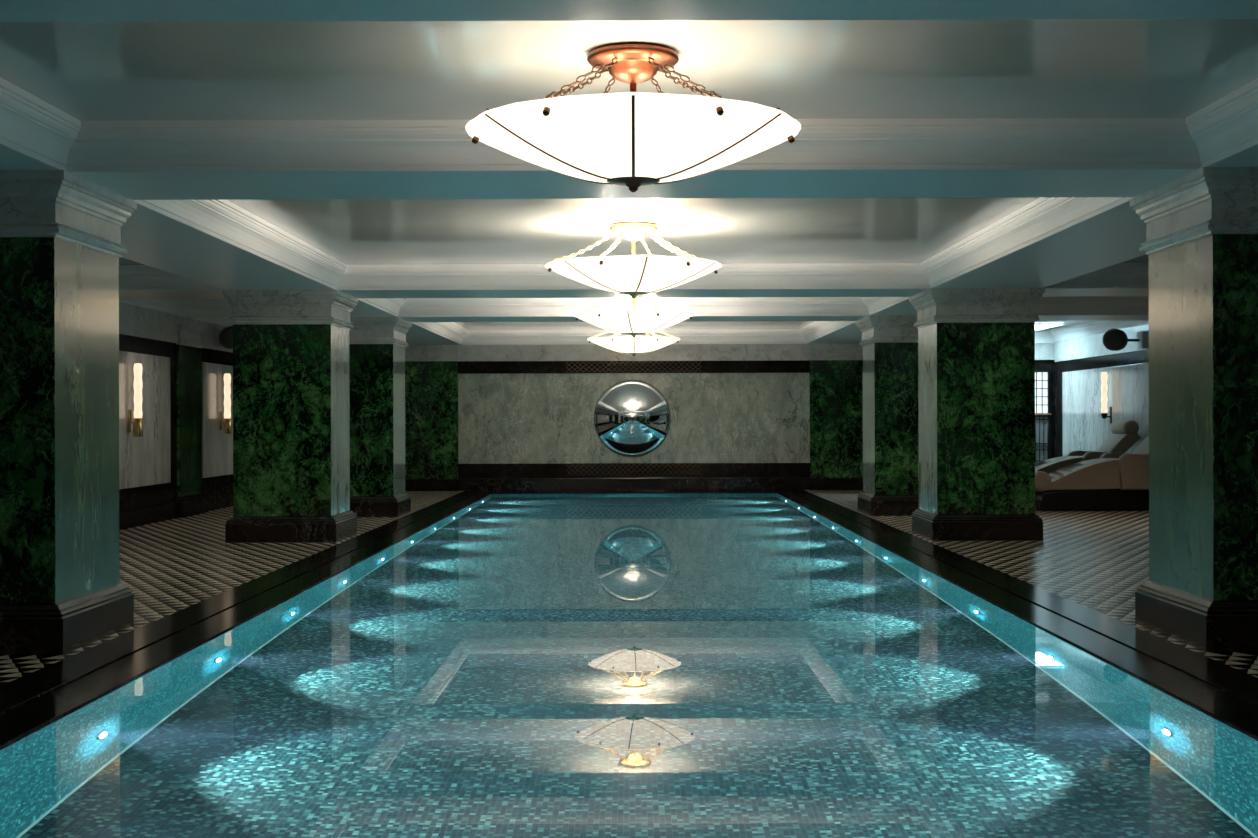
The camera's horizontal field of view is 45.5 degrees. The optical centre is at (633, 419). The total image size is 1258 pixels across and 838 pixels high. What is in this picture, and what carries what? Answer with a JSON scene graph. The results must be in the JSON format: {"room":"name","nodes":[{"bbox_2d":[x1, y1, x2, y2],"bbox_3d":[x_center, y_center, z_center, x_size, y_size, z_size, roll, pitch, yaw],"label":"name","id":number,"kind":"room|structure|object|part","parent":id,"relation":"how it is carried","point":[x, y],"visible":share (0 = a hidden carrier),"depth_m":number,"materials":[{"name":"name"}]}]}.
{"room":"indoor swimming pool","nodes":[
{"label":"indoor swimming pool","id":0,"kind":"room"},
{"bbox_2d":[119,334,232,511],"bbox_3d":[-5.800,-0.150,11.900,0.200,2.930,27.800,0,0,0],"label":"wall","id":1,"kind":"structure","parent":0,"point":[150,495],"depth_m":18.45,"materials":[{"name":"black stone"}]},
{"bbox_2d":[119,351,170,488],"bbox_3d":[-5.685,0.000,17.260,0.030,1.530,2.180,0,0,0],"label":"wall panel","id":2,"kind":"object","parent":1,"relation":"attached to","point":[145,460],"visible":0.54,"depth_m":17.42,"materials":[{"name":"white stone"}]},
{"bbox_2d":[128,363,142,436],"bbox_3d":[-5.595,-0.224,16.850,0.152,0.828,0.104,0,0,0],"label":"wall sconce","id":3,"kind":"object","parent":2,"relation":"attached to","point":[137,422],"visible":1,"depth_m":16.81,"materials":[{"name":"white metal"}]},
{"bbox_2d":[119,257,223,290],"bbox_3d":[-4.864,-1.398,11.795,1.680,0.241,6.110,0,0,0],"label":"trim","id":4,"kind":"structure","parent":1,"relation":"attached to","point":[144,277],"depth_m":14.82,"materials":[{"name":"white paint"}]},
{"bbox_2d":[119,299,231,317],"bbox_3d":[-4.864,-1.398,17.260,1.680,0.241,2.880,0,0,0],"label":"trim","id":5,"kind":"structure","parent":1,"relation":"attached to","point":[187,308],"depth_m":18.59,"materials":[{"name":"white paint"}]},
{"bbox_2d":[119,302,232,352],"bbox_3d":[-5.693,-1.130,11.900,0.020,0.350,27.400,0,0,0],"label":"trim","id":6,"kind":"structure","parent":1,"relation":"attached to","point":[137,321],"depth_m":17.74,"materials":[{"name":"white paint"}]},
{"bbox_2d":[119,492,232,529],"bbox_3d":[-5.675,1.114,11.900,0.045,0.199,27.400,0,0,0],"label":"baseboard","id":7,"kind":"structure","parent":1,"relation":"attached to","point":[132,518],"depth_m":17.83,"materials":[{"name":"black stone"}]},
{"bbox_2d":[176,317,209,517],"bbox_3d":[-5.683,-0.030,19.185,0.195,2.490,1.130,0,0,0],"label":"pilaster","id":8,"kind":"object","parent":1,"relation":"attached to","point":[190,497],"visible":0.97,"depth_m":19.08,"materials":[{"name":"green stone"}]},
{"bbox_2d":[202,362,232,477],"bbox_3d":[-5.685,0.000,22.175,0.030,1.530,4.850,0,0,0],"label":"wall panel","id":9,"kind":"object","parent":1,"relation":"attached to","point":[217,446],"visible":0.44,"depth_m":20.32,"materials":[{"name":"grey stone"}]},
{"bbox_2d":[219,373,230,433],"bbox_3d":[-5.595,-0.224,20.550,0.152,0.828,0.104,0,0,0],"label":"wall sconce","id":10,"kind":"object","parent":9,"relation":"attached to","point":[227,377],"visible":1,"depth_m":20.51,"materials":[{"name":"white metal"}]},
{"bbox_2d":[214,323,232,326],"bbox_3d":[-4.864,-1.398,22.635,1.680,0.241,5.930,0,0,0],"label":"trim","id":11,"kind":"structure","parent":1,"relation":"attached to","point":[222,324],"depth_m":20.86,"materials":[{"name":"white paint"}]},
{"bbox_2d":[215,326,232,348],"bbox_3d":[-5.493,-1.116,20.375,0.419,0.310,0.391,0,0,0],"label":"wall speaker","id":12,"kind":"object","parent":1,"relation":"attached to","point":[223,337],"visible":0.69,"depth_m":20.24},
{"bbox_2d":[223,327,232,347],"bbox_3d":[-5.404,-1.116,20.261,0.292,0.292,0.015,0,0,-34],"label":"speaker grille","id":13,"kind":"object","parent":12,"relation":"attached to","point":[227,332],"depth_m":20.22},
{"bbox_2d":[0,19,1257,329],"bbox_3d":[0.746,-1.607,11.900,13.300,0.150,27.800,0,0,0],"label":"ceiling","id":14,"kind":"structure","parent":0,"point":[1047,68],"depth_m":6.92,"materials":[{"name":"white paint"}]},
{"bbox_2d":[0,145,56,169],"bbox_3d":[-3.489,-1.411,6.305,1.070,0.260,2.930,0,0,0],"label":"ceiling beam","id":15,"kind":"structure","parent":14,"relation":"attached to","point":[10,159],"depth_m":7.47,"materials":[{"name":"white paint"}]},
{"bbox_2d":[120,204,332,289],"bbox_3d":[-3.489,-1.411,11.795,1.070,0.260,6.110,0,0,0],"label":"ceiling beam","id":16,"kind":"structure","parent":14,"relation":"attached to","point":[150,238],"depth_m":11.89,"materials":[{"name":"white paint"}]},
{"bbox_2d":[350,300,395,316],"bbox_3d":[-3.489,-1.411,17.260,1.070,0.260,2.880,0,0,0],"label":"ceiling beam","id":17,"kind":"structure","parent":14,"relation":"attached to","point":[361,309],"depth_m":17.88,"materials":[{"name":"white paint"}]},
{"bbox_2d":[406,324,459,344],"bbox_3d":[-3.489,-1.411,22.635,1.070,0.260,5.930,0,0,0],"label":"ceiling beam","id":18,"kind":"structure","parent":14,"relation":"attached to","point":[416,335],"depth_m":23.59,"materials":[{"name":"white paint"}]},
{"bbox_2d":[0,19,1257,171],"bbox_3d":[-0.004,-1.411,6.305,5.900,0.241,2.930,0,0,0],"label":"trim","id":19,"kind":"structure","parent":14,"relation":"attached to","point":[32,127],"depth_m":7.69,"materials":[{"name":"white paint"}]},
{"bbox_2d":[0,0,1257,21],"bbox_3d":[0.746,-1.422,4.355,12.900,0.260,0.970,0,0,0],"label":"ceiling beam","id":20,"kind":"structure","parent":14,"relation":"attached to","point":[10,10],"depth_m":4.72,"materials":[{"name":"white paint"}]},
{"bbox_2d":[465,43,800,192],"bbox_3d":[-0.003,-1.238,6.250,1.352,0.581,1.384,0,0,30],"label":"chandelier","id":21,"kind":"object","parent":14,"relation":"hanging from","point":[632,139],"visible":1,"depth_m":5.92,"materials":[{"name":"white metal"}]},
{"bbox_3d":[-0.399,-1.349,6.250,0.533,0.263,0.028,0,0,0],"label":"chain","id":22,"kind":"part","parent":21,"relation":"part of","materials":[{"name":"brown metal"}]},
{"bbox_3d":[-0.203,-1.350,5.908,0.274,0.262,0.462,0,0,0],"label":"chain","id":23,"kind":"part","parent":21,"relation":"part of","materials":[{"name":"brown metal"}]},
{"bbox_3d":[-0.201,-1.350,6.592,0.028,0.262,0.533,0,0,-30],"label":"chain","id":24,"kind":"part","parent":21,"relation":"part of","materials":[{"name":"brown metal"}]},
{"bbox_3d":[-0.003,-1.202,6.250,0.028,0.415,0.027,0,0,0],"label":"stem","id":25,"kind":"part","parent":21,"relation":"part of","materials":[{"name":"red metal"}]},
{"bbox_3d":[-0.003,-1.108,6.250,1.384,0.225,1.352,0,0,0],"label":"lamp shade","id":26,"kind":"part","parent":21,"relation":"part of","materials":[{"name":"white glass"}]},
{"bbox_3d":[-0.003,-0.982,6.250,0.236,0.067,0.236,0,0,0],"label":"finial plate","id":27,"kind":"part","parent":21,"relation":"part of","materials":[{"name":"black metal"}]},
{"bbox_3d":[0.194,-1.351,6.592,0.028,0.262,0.533,0,0,30],"label":"chain","id":28,"kind":"part","parent":21,"relation":"part of","materials":[{"name":"brown metal"}]},
{"bbox_3d":[0.196,-1.351,5.908,0.274,0.262,0.462,0,0,0],"label":"chain","id":29,"kind":"part","parent":21,"relation":"part of","materials":[{"name":"brown metal"}]},
{"bbox_3d":[0.392,-1.351,6.250,0.533,0.262,0.028,0,0,0],"label":"chain","id":30,"kind":"part","parent":21,"relation":"part of","materials":[{"name":"brown metal"}]},
{"bbox_2d":[357,297,908,316],"bbox_3d":[-0.004,-1.411,17.260,5.900,0.241,2.880,0,0,0],"label":"trim","id":31,"kind":"structure","parent":14,"relation":"attached to","point":[707,306],"depth_m":18.63,"materials":[{"name":"white paint"}]},
{"bbox_2d":[70,169,1196,199],"bbox_3d":[0.746,-1.422,8.255,12.900,0.260,0.970,0,0,0],"label":"ceiling beam","id":32,"kind":"structure","parent":14,"relation":"attached to","point":[814,183],"depth_m":8.23,"materials":[{"name":"white paint"}]},
{"bbox_2d":[545,222,721,298],"bbox_3d":[-0.003,-1.238,11.750,1.352,0.581,1.384,0,0,21],"label":"chandelier","id":33,"kind":"object","parent":14,"relation":"hanging from","point":[633,275],"visible":1,"depth_m":11.42,"materials":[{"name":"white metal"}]},
{"bbox_3d":[-0.394,-1.349,11.691,0.533,0.263,0.028,0,0,-9],"label":"chain","id":34,"kind":"part","parent":33,"relation":"part of","materials":[{"name":"gold metal"}]},
{"bbox_3d":[-0.148,-1.350,11.382,0.028,0.263,0.533,0,0,21],"label":"chain","id":35,"kind":"part","parent":33,"relation":"part of","materials":[{"name":"gold metal"}]},
{"bbox_3d":[-0.003,-1.202,11.750,0.028,0.415,0.027,0,0,-9],"label":"stem","id":36,"kind":"part","parent":33,"relation":"part of","materials":[{"name":"gold metal"}]},
{"bbox_3d":[-0.003,-0.982,11.750,0.236,0.067,0.236,0,0,-9],"label":"finial plate","id":37,"kind":"part","parent":33,"relation":"part of","materials":[{"name":"gold metal"}]},
{"bbox_3d":[-0.003,-1.108,11.750,1.384,0.225,1.352,0,0,-9],"label":"lamp shade","id":38,"kind":"part","parent":33,"relation":"part of","materials":[{"name":"white glass"}]},
{"bbox_3d":[0.141,-1.351,12.118,0.028,0.262,0.533,0,0,21],"label":"chain","id":39,"kind":"part","parent":33,"relation":"part of","materials":[{"name":"gold metal"}]},
{"bbox_3d":[0.243,-1.351,11.441,0.029,0.262,0.533,0,0,-39],"label":"chain","id":40,"kind":"part","parent":33,"relation":"part of","materials":[{"name":"gold metal"}]},
{"bbox_3d":[0.387,-1.351,11.809,0.533,0.262,0.028,0,0,-9],"label":"chain","id":41,"kind":"part","parent":33,"relation":"part of","materials":[{"name":"gold metal"}]},
{"bbox_2d":[573,298,693,337],"bbox_3d":[-0.003,-1.238,17.250,1.352,0.581,1.384,0,0,36],"label":"chandelier","id":42,"kind":"object","parent":14,"relation":"hanging from","point":[633,322],"visible":0.84,"depth_m":16.88,"materials":[{"name":"white glass"}]},
{"bbox_3d":[-0.397,-1.349,17.289,0.533,0.263,0.028,0,0,6],"label":"chain","id":43,"kind":"part","parent":42,"relation":"part of","materials":[{"name":"gold metal"}]},
{"bbox_3d":[-0.234,-1.349,16.929,0.028,0.263,0.533,0,0,36],"label":"chain","id":44,"kind":"part","parent":42,"relation":"part of","materials":[{"name":"gold metal"}]},
{"bbox_3d":[-0.003,-1.202,17.250,0.028,0.415,0.027,0,0,6],"label":"stem","id":45,"kind":"part","parent":42,"relation":"part of","materials":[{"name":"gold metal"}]},
{"bbox_3d":[-0.003,-1.108,17.250,1.384,0.225,1.352,0,0,6],"label":"lamp shade","id":46,"kind":"part","parent":42,"relation":"part of","materials":[{"name":"white glass"}]},
{"bbox_3d":[-0.003,-0.982,17.250,0.236,0.067,0.236,0,0,6],"label":"finial plate","id":47,"kind":"part","parent":42,"relation":"part of","materials":[{"name":"gold metal"}]},
{"bbox_3d":[0.390,-1.351,17.211,0.533,0.262,0.028,0,0,6],"label":"chain","id":48,"kind":"part","parent":42,"relation":"part of","materials":[{"name":"gold metal"}]},
{"bbox_2d":[587,330,679,355],"bbox_3d":[-0.003,-1.238,22.400,1.384,0.581,1.352,0,0,-2],"label":"chandelier","id":49,"kind":"object","parent":14,"relation":"hanging from","point":[622,344],"visible":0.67,"depth_m":22.01,"materials":[{"name":"white glass"}]},
{"bbox_3d":[-0.003,-1.108,22.400,1.384,0.225,1.352,0,0,-2],"label":"lamp shade","id":50,"kind":"part","parent":49,"relation":"part of","materials":[{"name":"white glass"}]},
{"bbox_2d":[134,197,1133,289],"bbox_3d":[-0.004,-1.411,11.795,5.900,0.241,6.110,0,0,0],"label":"trim","id":51,"kind":"structure","parent":14,"relation":"attached to","point":[1040,219],"depth_m":14.07,"materials":[{"name":"white paint"}]},
{"bbox_2d":[119,288,1148,298],"bbox_3d":[0.746,-1.422,15.335,12.900,0.260,0.970,0,0,0],"label":"ceiling beam","id":52,"kind":"structure","parent":14,"relation":"attached to","point":[1093,291],"depth_m":15.33,"materials":[{"name":"white paint"}]},
{"bbox_2d":[189,315,1148,322],"bbox_3d":[0.746,-1.422,19.185,12.900,0.260,0.970,0,0,0],"label":"ceiling beam","id":53,"kind":"structure","parent":14,"relation":"attached to","point":[1042,317],"depth_m":19.15,"materials":[{"name":"white paint"}]},
{"bbox_2d":[808,322,861,343],"bbox_3d":[3.481,-1.429,22.635,1.070,0.260,5.930,0,0,0],"label":"ceiling beam","id":54,"kind":"structure","parent":14,"relation":"attached to","point":[851,334],"depth_m":23.61,"materials":[{"name":"white paint"}]},
{"bbox_2d":[874,299,916,314],"bbox_3d":[3.481,-1.429,17.260,1.070,0.260,2.880,0,0,0],"label":"ceiling beam","id":55,"kind":"structure","parent":14,"relation":"attached to","point":[905,307],"depth_m":17.78,"materials":[{"name":"white paint"}]},
{"bbox_2d":[935,202,1146,287],"bbox_3d":[3.481,-1.429,11.795,1.070,0.260,6.110,0,0,0],"label":"ceiling beam","id":56,"kind":"structure","parent":14,"relation":"attached to","point":[1114,236],"depth_m":11.79,"materials":[{"name":"white paint"}]},
{"bbox_2d":[1035,323,1065,329],"bbox_3d":[5.696,-1.528,24.600,2.340,0.030,1.540,0,0,0],"label":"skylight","id":57,"kind":"object","parent":14,"relation":"attached to","point":[1038,326],"visible":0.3,"depth_m":24.09,"materials":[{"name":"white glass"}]},
{"bbox_2d":[1210,145,1257,166],"bbox_3d":[3.481,-1.429,6.305,1.070,0.260,2.930,0,0,0],"label":"ceiling beam","id":58,"kind":"structure","parent":14,"relation":"attached to","point":[1248,158],"depth_m":7.50,"materials":[{"name":"white paint"}]},
{"bbox_2d":[0,490,1257,685],"bbox_3d":[0.753,1.298,11.900,13.300,0.200,27.800,0,0,0],"label":"floor","id":59,"kind":"structure","parent":0,"point":[1097,560],"depth_m":13.00,"materials":[{"name":"tile"}]},
{"bbox_2d":[0,170,136,654],"bbox_3d":[-3.485,-0.036,8.255,1.130,2.490,1.130,0,0,0],"label":"marble column","id":60,"kind":"structure","parent":59,"relation":"on","point":[62,592],"depth_m":7.79,"materials":[{"name":"white stone"}]},
{"bbox_2d":[222,290,357,542],"bbox_3d":[-3.485,-0.036,15.335,1.130,2.490,1.130,0,0,0],"label":"marble column","id":61,"kind":"structure","parent":59,"relation":"on","point":[291,403],"depth_m":14.85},
{"bbox_2d":[349,317,411,516],"bbox_3d":[-3.485,-0.036,19.185,1.130,2.490,1.130,0,0,0],"label":"marble column","id":62,"kind":"structure","parent":59,"relation":"on","point":[377,345],"depth_m":18.70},
{"bbox_2d":[0,490,1257,748],"bbox_3d":[0.003,1.224,13.845,5.760,0.052,23.510,0,0,0],"label":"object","id":63,"kind":"structure","parent":59,"relation":"on","point":[34,700],"depth_m":8.59,"materials":[{"name":"black stone"}]},
{"bbox_2d":[856,315,918,515],"bbox_3d":[3.485,-0.054,19.185,1.130,2.490,1.130,0,0,0],"label":"marble column","id":64,"kind":"structure","parent":59,"relation":"on","point":[889,343],"depth_m":18.70,"materials":[{"name":"green stone"}]},
{"bbox_2d":[909,288,1044,540],"bbox_3d":[3.485,-0.054,15.335,1.130,2.490,1.130,0,0,0],"label":"marble column","id":65,"kind":"structure","parent":59,"relation":"on","point":[976,346],"depth_m":14.85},
{"bbox_2d":[1035,420,1140,473],"bbox_3d":[6.094,0.584,21.225,1.975,1.160,0.910,0,0,0],"label":"chaise longue","id":66,"kind":"object","parent":59,"relation":"on","point":[1125,435],"visible":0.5,"depth_m":20.90,"materials":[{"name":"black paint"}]},
{"bbox_2d":[1035,456,1082,473],"bbox_3d":[5.972,0.715,21.225,1.340,0.400,0.750,0,0,0],"label":"seat cushion","id":67,"kind":"object","parent":66,"relation":"on","point":[1048,466],"depth_m":20.85,"materials":[{"name":"fabric"}]},
{"bbox_3d":[6.652,0.670,21.610,0.820,0.465,0.140,0,0,0],"label":"armrest","id":68,"kind":"part","parent":66,"relation":"part of","materials":[{"name":"fabric"}]},
{"bbox_3d":[6.652,0.670,20.840,0.820,0.465,0.140,0,0,0],"label":"armrest","id":69,"kind":"part","parent":66,"relation":"part of","materials":[{"name":"fabric"}]},
{"bbox_3d":[6.781,0.407,21.225,0.600,0.550,0.650,0,0,0],"label":"backrest","id":70,"kind":"part","parent":66,"relation":"part of","materials":[{"name":"fabric"}]},
{"bbox_2d":[1035,423,1148,509],"bbox_3d":[6.154,0.584,19.875,1.975,1.160,0.910,0,0,0],"label":"chaise longue","id":71,"kind":"object","parent":59,"relation":"on","point":[1112,480],"visible":0.53,"depth_m":19.51,"materials":[{"name":"black paint"}]},
{"bbox_2d":[1047,458,1119,489],"bbox_3d":[6.032,0.714,19.875,1.340,0.400,0.750,0,0,0],"label":"seat cushion","id":72,"kind":"object","parent":71,"relation":"on","point":[1101,473],"depth_m":19.50,"materials":[{"name":"fabric"}]},
{"bbox_3d":[6.712,0.670,20.260,0.820,0.465,0.140,0,0,0],"label":"armrest","id":73,"kind":"part","parent":71,"relation":"part of","materials":[{"name":"fabric"}]},
{"bbox_3d":[6.712,0.670,19.490,0.820,0.465,0.140,0,0,0],"label":"armrest","id":74,"kind":"part","parent":71,"relation":"part of","materials":[{"name":"fabric"}]},
{"bbox_3d":[6.841,0.407,19.875,0.600,0.550,0.650,0,0,0],"label":"backrest","id":75,"kind":"part","parent":71,"relation":"part of","materials":[{"name":"fabric"}]},
{"bbox_2d":[1130,167,1257,651],"bbox_3d":[3.485,-0.054,8.255,1.130,2.490,1.130,0,0,0],"label":"marble column","id":76,"kind":"structure","parent":59,"relation":"on","point":[1200,592],"depth_m":7.87,"materials":[{"name":"white stone"}]},
{"bbox_2d":[587,360,1053,477],"bbox_3d":[0.750,-0.167,25.800,13.300,2.930,0.200,0,0,0],"label":"wall","id":77,"kind":"structure","parent":0,"point":[1039,364],"depth_m":25.70,"materials":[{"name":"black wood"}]},
{"bbox_2d":[405,345,458,490],"bbox_3d":[-3.485,-0.036,25.615,0.970,2.490,0.170,0,0,0],"label":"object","id":78,"kind":"object","parent":77,"relation":"attached to","point":[431,371],"visible":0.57,"depth_m":25.58,"materials":[{"name":"green plant"}]},
{"bbox_2d":[458,344,808,360],"bbox_3d":[-0.003,-1.160,25.665,6.000,0.300,0.070,0,0,0],"label":"trim","id":79,"kind":"structure","parent":77,"relation":"attached to","point":[672,352],"depth_m":25.63,"materials":[{"name":"white stone"}]},
{"bbox_2d":[458,360,809,477],"bbox_3d":[0.000,-0.015,25.660,6.000,1.990,0.080,0,0,0],"label":"trim","id":80,"kind":"structure","parent":77,"relation":"attached to","point":[550,470],"depth_m":25.62,"materials":[{"name":"black stone"}]},
{"bbox_2d":[412,321,855,344],"bbox_3d":[-0.004,-1.411,22.635,5.900,0.241,5.930,0,0,0],"label":"trim","id":81,"kind":"structure","parent":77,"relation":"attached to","point":[815,330],"depth_m":25.51,"materials":[{"name":"white paint"}]},
{"bbox_2d":[458,477,809,490],"bbox_3d":[0.003,1.092,25.620,6.000,0.214,0.160,0,0,0],"label":"baseboard","id":82,"kind":"structure","parent":77,"relation":"attached to","point":[638,483],"depth_m":25.56,"materials":[{"name":"brown stone"}]},
{"bbox_2d":[458,373,809,463],"bbox_3d":[0.000,-0.030,25.675,6.000,1.540,0.050,0,0,0],"label":"wall panel","id":83,"kind":"object","parent":77,"relation":"attached to","point":[528,418],"visible":0.93,"depth_m":25.65,"materials":[{"name":"grey stone"}]},
{"bbox_2d":[594,380,670,456],"bbox_3d":[-0.030,-0.025,25.538,1.318,1.318,0.232,0,0,0],"label":"convex mirror","id":84,"kind":"object","parent":83,"relation":"attached to","point":[632,418],"visible":1,"depth_m":25.53,"materials":[{"name":"silver metal"}]},
{"bbox_2d":[566,464,701,475],"bbox_3d":[0.002,0.853,25.613,2.320,0.205,0.010,0,0,0],"label":"air vent","id":85,"kind":"object","parent":77,"relation":"attached to","point":[566,464],"visible":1,"depth_m":25.61,"materials":[{"name":"gold metal"}]},
{"bbox_2d":[566,361,701,372],"bbox_3d":[-0.002,-0.905,25.613,2.320,0.190,0.010,0,0,0],"label":"air vent","id":86,"kind":"object","parent":77,"relation":"attached to","point":[605,361],"visible":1,"depth_m":25.61,"materials":[{"name":"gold metal"}]},
{"bbox_2d":[809,344,862,489],"bbox_3d":[3.485,-0.054,25.615,0.970,2.490,0.170,0,0,0],"label":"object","id":87,"kind":"object","parent":77,"relation":"attached to","point":[836,370],"visible":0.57,"depth_m":25.58,"materials":[{"name":"green plant"}]},
{"bbox_2d":[1035,369,1050,462],"bbox_3d":[6.415,-0.042,25.660,1.430,1.650,0.080,0,0,0],"label":"window","id":88,"kind":"structure","parent":77,"relation":"in","point":[1042,376],"depth_m":25.68,"materials":[{"name":"white glass"}]},
{"bbox_3d":[6.414,-0.467,25.686,1.330,0.700,0.009,0,0,0],"label":"pane","id":89,"kind":"part","parent":88,"relation":"part of","materials":[{"name":"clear glass"}]},
{"bbox_3d":[6.416,0.323,25.686,1.330,0.820,0.009,0,0,0],"label":"pane","id":90,"kind":"part","parent":88,"relation":"part of","materials":[{"name":"glass"}]},
{"bbox_2d":[1035,416,1048,462],"bbox_3d":[6.416,0.329,25.650,1.353,0.808,0.026,0,0,0],"label":"iron grille","id":91,"kind":"object","parent":88,"relation":"attached to","point":[1039,419],"visible":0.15,"depth_m":25.64,"materials":[{"name":"black metal"}]},
{"bbox_3d":[6.415,-0.099,25.650,1.430,0.025,0.060,0,0,0],"label":"sill","id":92,"kind":"part","parent":88,"relation":"part of","materials":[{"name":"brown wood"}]},
{"bbox_2d":[1035,343,1054,359],"bbox_3d":[0.747,-1.167,25.665,12.900,0.310,0.070,0,0,0],"label":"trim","id":93,"kind":"structure","parent":77,"relation":"attached to","point":[1043,351],"depth_m":25.63,"materials":[{"name":"white paint"}]},
{"bbox_2d":[1054,349,1148,457],"bbox_3d":[7.300,-0.184,11.900,0.200,2.930,27.800,0,0,0],"label":"wall","id":94,"kind":"structure","parent":0,"point":[1142,356],"depth_m":24.62,"materials":[{"name":"black wood"}]},
{"bbox_2d":[1035,320,1148,342],"bbox_3d":[5.606,-1.425,22.635,3.180,0.241,5.930,0,0,0],"label":"trim","id":95,"kind":"structure","parent":94,"relation":"attached to","point":[1089,327],"depth_m":23.84,"materials":[{"name":"white paint"}]},
{"bbox_2d":[1036,296,1148,314],"bbox_3d":[5.606,-1.425,17.260,3.180,0.241,2.880,0,0,0],"label":"trim","id":96,"kind":"structure","parent":94,"relation":"attached to","point":[1089,305],"depth_m":18.65,"materials":[{"name":"white paint"}]},
{"bbox_2d":[1043,254,1148,288],"bbox_3d":[5.606,-1.425,11.795,3.180,0.241,6.110,0,0,0],"label":"trim","id":97,"kind":"structure","parent":94,"relation":"attached to","point":[1119,275],"depth_m":14.82,"materials":[{"name":"white paint"}]},
{"bbox_2d":[1055,324,1148,361],"bbox_3d":[7.187,-1.164,11.900,0.020,0.350,27.400,0,0,0],"label":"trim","id":98,"kind":"structure","parent":94,"relation":"attached to","point":[1092,345],"depth_m":23.63,"materials":[{"name":"white paint"}]},
{"bbox_2d":[1062,363,1148,455],"bbox_3d":[7.185,-0.034,22.600,0.030,1.530,5.000,0,0,0],"label":"wall panel","id":99,"kind":"object","parent":94,"relation":"attached to","point":[1084,428],"visible":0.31,"depth_m":23.15,"materials":[{"name":"white stone"}]},
{"bbox_2d":[1101,372,1111,422],"bbox_3d":[7.094,-0.335,22.550,0.151,0.773,0.100,0,0,0],"label":"wall sconce","id":100,"kind":"object","parent":99,"relation":"attached to","point":[1104,376],"visible":1,"depth_m":22.52,"materials":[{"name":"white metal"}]},
{"bbox_2d":[1103,328,1148,350],"bbox_3d":[6.863,-1.118,20.925,0.669,0.310,0.391,0,0,0],"label":"wall speaker","id":101,"kind":"object","parent":94,"relation":"attached to","point":[1114,339],"visible":0.98,"depth_m":20.84},
{"bbox_2d":[1103,329,1123,349],"bbox_3d":[6.648,-1.117,20.811,0.292,0.292,0.015,0,0,34],"label":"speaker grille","id":102,"kind":"object","parent":101,"relation":"attached to","point":[1113,339],"depth_m":20.80,"materials":[{"name":"black metal"}]},
{"bbox_3d":[6.945,-1.118,20.990,0.354,0.040,0.059,0,0,-13],"label":"arm","id":103,"kind":"part","parent":101,"relation":"part of"},
{"bbox_3d":[0.005,1.940,13.700,4.740,1.420,22.200,0,0,0],"label":"floor","id":104,"kind":"structure","parent":0,"visible":0},
{"bbox_2d":[0,493,1257,837],"bbox_3d":[0.005,2.007,13.700,4.780,1.585,22.240,0,0,0],"label":"pool water","id":105,"kind":"object","parent":104,"relation":"in","point":[645,665],"visible":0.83,"depth_m":6.26,"materials":[{"name":"teal liquid"}]}
]}

